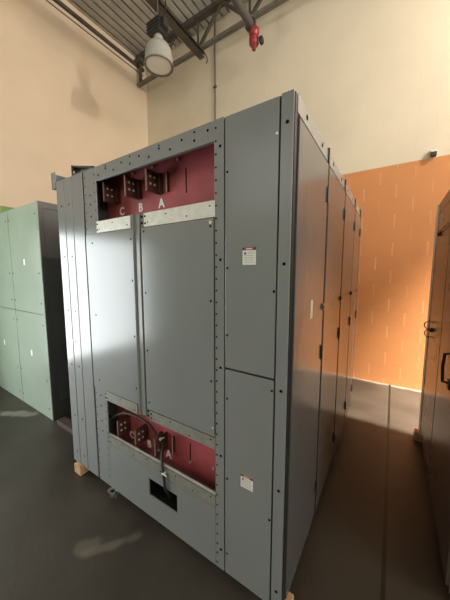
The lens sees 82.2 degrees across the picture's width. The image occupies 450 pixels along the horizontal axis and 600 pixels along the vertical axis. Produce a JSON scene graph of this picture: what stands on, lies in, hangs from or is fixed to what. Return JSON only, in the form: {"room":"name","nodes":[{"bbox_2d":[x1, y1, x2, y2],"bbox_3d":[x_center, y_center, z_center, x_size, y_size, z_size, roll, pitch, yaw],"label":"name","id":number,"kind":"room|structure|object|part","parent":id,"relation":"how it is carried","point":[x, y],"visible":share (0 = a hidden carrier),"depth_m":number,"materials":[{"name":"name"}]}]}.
{"room":"electrical room","nodes":[
{"label":"electrical room","id":0,"kind":"room"},
{"bbox_2d":[0,0,147,212],"bbox_3d":[-4.640,-1.914,2.243,0.200,6.710,9.972,4,7,33],"label":"wall","id":1,"kind":"structure","parent":0,"point":[66,100],"depth_m":4.50,"materials":[{"name":"beige paint"}]},
{"bbox_2d":[46,0,143,75],"bbox_3d":[-4.561,-4.788,1.823,0.055,0.135,9.872,4,7,33],"label":"trim","id":2,"kind":"structure","parent":1,"relation":"attached to","point":[61,4],"depth_m":4.94,"materials":[{"name":"metal"}]},
{"bbox_2d":[67,0,248,57],"bbox_3d":[0.800,-4.725,-1.610,13.172,0.200,10.372,4,7,33],"label":"ceiling","id":3,"kind":"structure","parent":0,"point":[124,21],"depth_m":4.83,"materials":[{"name":"grey metal"}]},
{"bbox_2d":[144,0,173,76],"bbox_3d":[-0.996,-4.357,3.816,0.438,1.686,0.438,4,7,33],"label":"lamp","id":4,"kind":"object","parent":3,"relation":"hanging from","point":[158,62],"visible":1,"depth_m":3.78,"materials":[{"name":"grey metal"}]},
{"bbox_3d":[-0.996,-3.684,3.888,0.416,0.300,0.416,4,7,33],"label":"lamp shade","id":5,"kind":"part","parent":4,"relation":"part of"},
{"bbox_2d":[134,0,288,86],"bbox_3d":[3.371,-4.747,2.361,12.776,0.598,0.140,4,7,33],"label":"joist","id":6,"kind":"object","parent":3,"relation":"attached to","point":[214,8],"visible":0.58,"depth_m":4.71,"materials":[{"name":"grey metal"}]},
{"bbox_3d":[-1.899,-5.079,5.766,0.210,0.525,0.140,4,7,33],"label":"bearing seat","id":7,"kind":"part","parent":6,"relation":"part of","materials":[{"name":"metal"}]},
{"bbox_2d":[231,0,263,51],"bbox_3d":[-2.099,-4.200,0.132,0.282,1.215,9.627,4,7,33],"label":"ceiling pipe","id":8,"kind":"object","parent":3,"relation":"hanging from","point":[250,22],"visible":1,"depth_m":4.04,"materials":[{"name":"metal"}]},
{"bbox_3d":[0.578,-4.101,4.074,0.050,0.114,0.116,4,7,33],"label":"knob","id":9,"kind":"part","parent":8,"relation":"part of","materials":[{"name":"black rubber"}]},
{"bbox_2d":[0,377,449,599],"bbox_3d":[0.797,1.872,-0.902,13.163,0.150,10.372,4,7,33],"label":"floor","id":10,"kind":"structure","parent":0,"point":[372,535],"depth_m":1.71,"materials":[{"name":"concrete"}]},
{"bbox_2d":[0,211,23,400],"bbox_3d":[-2.565,0.019,4.251,0.898,2.439,1.754,4,7,33],"label":"tall cabinet","id":11,"kind":"object","parent":10,"relation":"on","point":[10,368],"visible":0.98,"depth_m":3.42,"materials":[{"name":"green metal"}]},
{"bbox_3d":[-3.040,-0.511,3.459,0.898,1.211,0.010,4,7,33],"label":"panel","id":12,"kind":"part","parent":11,"relation":"part of","materials":[{"name":"green metal"}]},
{"bbox_3d":[-3.039,0.704,3.589,0.898,1.217,0.010,4,7,33],"label":"panel","id":13,"kind":"part","parent":11,"relation":"part of","materials":[{"name":"green metal"}]},
{"bbox_2d":[7,200,70,419],"bbox_3d":[-1.833,0.069,3.778,0.823,2.440,1.754,4,7,33],"label":"tall cabinet","id":14,"kind":"object","parent":10,"relation":"on","point":[34,238],"visible":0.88,"depth_m":2.96,"materials":[{"name":"green metal"}]},
{"bbox_3d":[-2.329,-0.462,3.000,0.772,1.211,0.010,4,7,33],"label":"panel","id":15,"kind":"part","parent":14,"relation":"part of","materials":[{"name":"green metal"}]},
{"bbox_3d":[-2.329,0.753,3.130,0.772,1.217,0.010,4,7,33],"label":"panel","id":16,"kind":"part","parent":14,"relation":"part of","materials":[{"name":"green metal"}]},
{"bbox_3d":[-1.985,0.169,2.842,0.040,2.440,0.008,4,7,33],"label":"corner post","id":17,"kind":"part","parent":14,"relation":"part of","materials":[{"name":"green metal"}]},
{"bbox_3d":[-1.493,0.092,3.564,0.006,2.440,1.746,4,7,33],"label":"frame","id":18,"kind":"part","parent":14,"relation":"part of","materials":[{"name":"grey metal"}]},
{"bbox_3d":[-1.496,0.107,3.564,0.003,2.310,1.650,4,7,33],"label":"panel","id":19,"kind":"part","parent":14,"relation":"part of","materials":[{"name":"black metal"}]},
{"bbox_2d":[57,417,72,433],"bbox_3d":[-1.683,1.372,2.809,0.400,0.055,0.090,4,7,33],"label":"timber skid","id":20,"kind":"object","parent":10,"relation":"on","point":[65,423],"visible":0.51,"depth_m":2.82,"materials":[{"name":"brown wood"}]},
{"bbox_2d":[74,461,88,475],"bbox_3d":[-1.169,1.411,2.285,0.095,0.090,0.272,4,7,33],"label":"wood block","id":21,"kind":"object","parent":10,"relation":"on","point":[80,469],"visible":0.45,"depth_m":2.17,"materials":[{"name":"beige wood"}]},
{"bbox_2d":[51,89,329,599],"bbox_3d":[-0.380,0.213,1.841,1.952,2.475,0.631,4,7,33],"label":"tall cabinet","id":22,"kind":"object","parent":21,"relation":"on","point":[193,261],"visible":0.99,"depth_m":1.36,"materials":[{"name":"grey metal"}]},
{"bbox_3d":[-0.914,0.259,1.860,0.146,2.290,0.010,4,7,33],"label":"frame post","id":23,"kind":"part","parent":22,"relation":"part of","materials":[{"name":"grey metal"}]},
{"bbox_3d":[-0.765,0.107,1.737,0.512,1.106,0.008,4,7,33],"label":"plate","id":24,"kind":"part","parent":22,"relation":"part of","materials":[{"name":"grey metal"}]},
{"bbox_2d":[109,412,159,439],"bbox_3d":[-0.680,0.853,1.828,0.604,0.146,0.062,5,8,36],"label":"cable","id":25,"kind":"object","parent":22,"relation":"attached to","point":[121,413],"visible":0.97,"depth_m":1.74,"materials":[{"name":"black rubber"}]},
{"bbox_3d":[-0.507,0.119,1.567,0.083,1.250,0.026,4,7,33],"label":"post","id":26,"kind":"part","parent":22,"relation":"part of","materials":[{"name":"grey metal"}]},
{"bbox_3d":[-0.450,1.259,1.665,0.956,0.343,0.008,4,7,33],"label":"kick panel","id":27,"kind":"part","parent":22,"relation":"part of","materials":[{"name":"grey metal"}]},
{"bbox_2d":[156,431,170,498],"bbox_3d":[-0.387,1.055,1.633,0.061,0.381,0.184,-4,7,-30],"label":"cable","id":28,"kind":"object","parent":22,"relation":"attached to","point":[160,442],"visible":1,"depth_m":1.63,"materials":[{"name":"black rubber"}]},
{"bbox_3d":[-0.271,0.145,1.419,0.516,1.106,0.008,4,7,33],"label":"plate","id":29,"kind":"part","parent":22,"relation":"part of","materials":[{"name":"grey metal"}]},
{"bbox_3d":[-0.026,0.321,1.286,0.053,2.290,0.010,4,7,33],"label":"frame post","id":30,"kind":"part","parent":22,"relation":"part of","materials":[{"name":"grey metal"}]},
{"bbox_3d":[0.109,0.908,1.261,0.254,1.126,0.010,4,7,33],"label":"panel","id":31,"kind":"part","parent":22,"relation":"part of","materials":[{"name":"grey metal"}]},
{"bbox_3d":[0.109,-0.234,1.139,0.254,1.148,0.010,4,7,33],"label":"panel","id":32,"kind":"part","parent":22,"relation":"part of","materials":[{"name":"grey metal"}]},
{"bbox_3d":[0.243,0.339,1.112,0.050,2.290,0.010,4,7,33],"label":"corner post","id":33,"kind":"part","parent":22,"relation":"part of","materials":[{"name":"grey metal"}]},
{"bbox_3d":[0.435,0.339,1.353,0.013,2.178,0.533,4,7,33],"label":"door","id":34,"kind":"part","parent":22,"relation":"part of","materials":[{"name":"grey metal"}]},
{"bbox_3d":[0.435,-0.792,1.238,0.010,0.068,0.563,4,7,33],"label":"rail","id":35,"kind":"part","parent":22,"relation":"part of","materials":[{"name":"grey metal"}]},
{"bbox_2d":[285,592,293,599],"bbox_3d":[0.275,1.515,1.306,0.130,0.090,0.060,4,7,33],"label":"wood block","id":36,"kind":"object","parent":10,"relation":"on","point":[290,596],"visible":0.16,"depth_m":1.28,"materials":[{"name":"beige wood"}]},
{"bbox_2d":[316,154,345,506],"bbox_3d":[-0.013,0.204,2.338,1.876,2.298,0.594,4,7,33],"label":"tall cabinet","id":37,"kind":"object","parent":10,"relation":"on","point":[337,189],"visible":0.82,"depth_m":1.79,"materials":[{"name":"grey metal"}]},
{"bbox_3d":[0.753,-0.844,1.725,0.010,0.068,0.589,4,7,33],"label":"rail","id":38,"kind":"part","parent":37,"relation":"part of","materials":[{"name":"grey metal"}]},
{"bbox_2d":[333,184,355,455],"bbox_3d":[0.314,0.150,2.840,1.876,2.298,0.603,4,7,33],"label":"tall cabinet","id":39,"kind":"object","parent":10,"relation":"on","point":[350,202],"visible":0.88,"depth_m":2.30,"materials":[{"name":"grey metal"}]},
{"bbox_3d":[1.081,-0.898,2.227,0.010,0.068,0.598,4,7,33],"label":"rail","id":40,"kind":"part","parent":39,"relation":"part of","materials":[{"name":"grey metal"}]},
{"bbox_2d":[344,203,360,421],"bbox_3d":[0.613,0.101,3.297,1.876,2.298,0.487,4,7,33],"label":"tall cabinet","id":41,"kind":"object","parent":10,"relation":"on","point":[357,233],"visible":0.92,"depth_m":2.78,"materials":[{"name":"grey metal"}]},
{"bbox_3d":[1.379,-0.947,2.684,0.010,0.068,0.482,4,7,33],"label":"rail","id":42,"kind":"part","parent":41,"relation":"part of","materials":[{"name":"grey metal"}]},
{"bbox_2d":[413,428,421,442],"bbox_3d":[1.991,1.376,2.611,0.130,0.089,0.100,4,7,33],"label":"wood block","id":43,"kind":"object","parent":10,"relation":"on","point":[417,437],"visible":0.46,"depth_m":2.60,"materials":[{"name":"brown wood"}]},
{"bbox_2d":[418,190,449,475],"bbox_3d":[2.375,0.302,1.809,1.562,2.215,0.808,4,7,33],"label":"tall cabinet","id":44,"kind":"object","parent":43,"relation":"on","point":[433,330],"visible":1,"depth_m":2.14,"materials":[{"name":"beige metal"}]},
{"bbox_3d":[1.964,0.230,2.482,0.022,2.215,0.120,4,7,33],"label":"corner post","id":45,"kind":"part","parent":44,"relation":"part of","materials":[{"name":"metal"}]},
{"bbox_3d":[1.690,-0.541,2.003,0.020,0.040,0.500,4,7,33],"label":"stay rod","id":46,"kind":"part","parent":44,"relation":"part of","materials":[{"name":"black metal"}]},
{"bbox_3d":[1.746,-0.789,2.028,0.014,0.092,0.680,4,7,33],"label":"rail","id":47,"kind":"part","parent":44,"relation":"part of","materials":[{"name":"grey metal"}]},
{"bbox_2d":[428,243,449,592],"bbox_3d":[1.939,0.375,1.128,1.548,2.215,0.806,4,7,33],"label":"tall cabinet","id":48,"kind":"object","parent":10,"relation":"on","point":[439,465],"visible":1,"depth_m":1.60,"materials":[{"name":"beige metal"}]},
{"bbox_3d":[1.281,0.405,1.496,0.050,0.218,0.050,4,7,33],"label":"pull handle","id":49,"kind":"part","parent":48,"relation":"part of","materials":[{"name":"black metal"}]},
{"bbox_2d":[146,0,449,390],"bbox_3d":[3.566,-1.993,2.975,13.163,6.710,0.200,4,7,33],"label":"wall","id":50,"kind":"structure","parent":0,"point":[372,77],"depth_m":3.81,"materials":[{"name":"beige paint"}]},
{"bbox_2d":[213,22,216,119],"bbox_3d":[-0.195,-2.750,5.210,0.070,5.160,0.034,4,7,33],"label":"conduit","id":51,"kind":"object","parent":50,"relation":"attached to","point":[215,85],"visible":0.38,"depth_m":5.03,"materials":[{"name":"grey metal"}]},
{"bbox_2d":[430,149,437,156],"bbox_3d":[2.728,-1.925,3.372,0.070,0.090,0.062,4,7,33],"label":"alarm box","id":52,"kind":"object","parent":50,"relation":"attached to","point":[433,153],"visible":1,"depth_m":3.35,"materials":[{"name":"black"}]},
{"bbox_3d":[-1.973,-1.084,-5.508,13.163,6.710,0.200,4,7,33],"label":"wall","id":53,"kind":"structure","parent":0,"visible":0},
{"bbox_2d":[145,0,207,63],"bbox_3d":[-3.034,-4.144,0.847,0.141,0.165,9.792,4,7,33],"label":"ceiling beam","id":54,"kind":"structure","parent":53,"relation":"attached to","point":[179,30],"depth_m":4.32,"materials":[{"name":"metal"}]}
]}

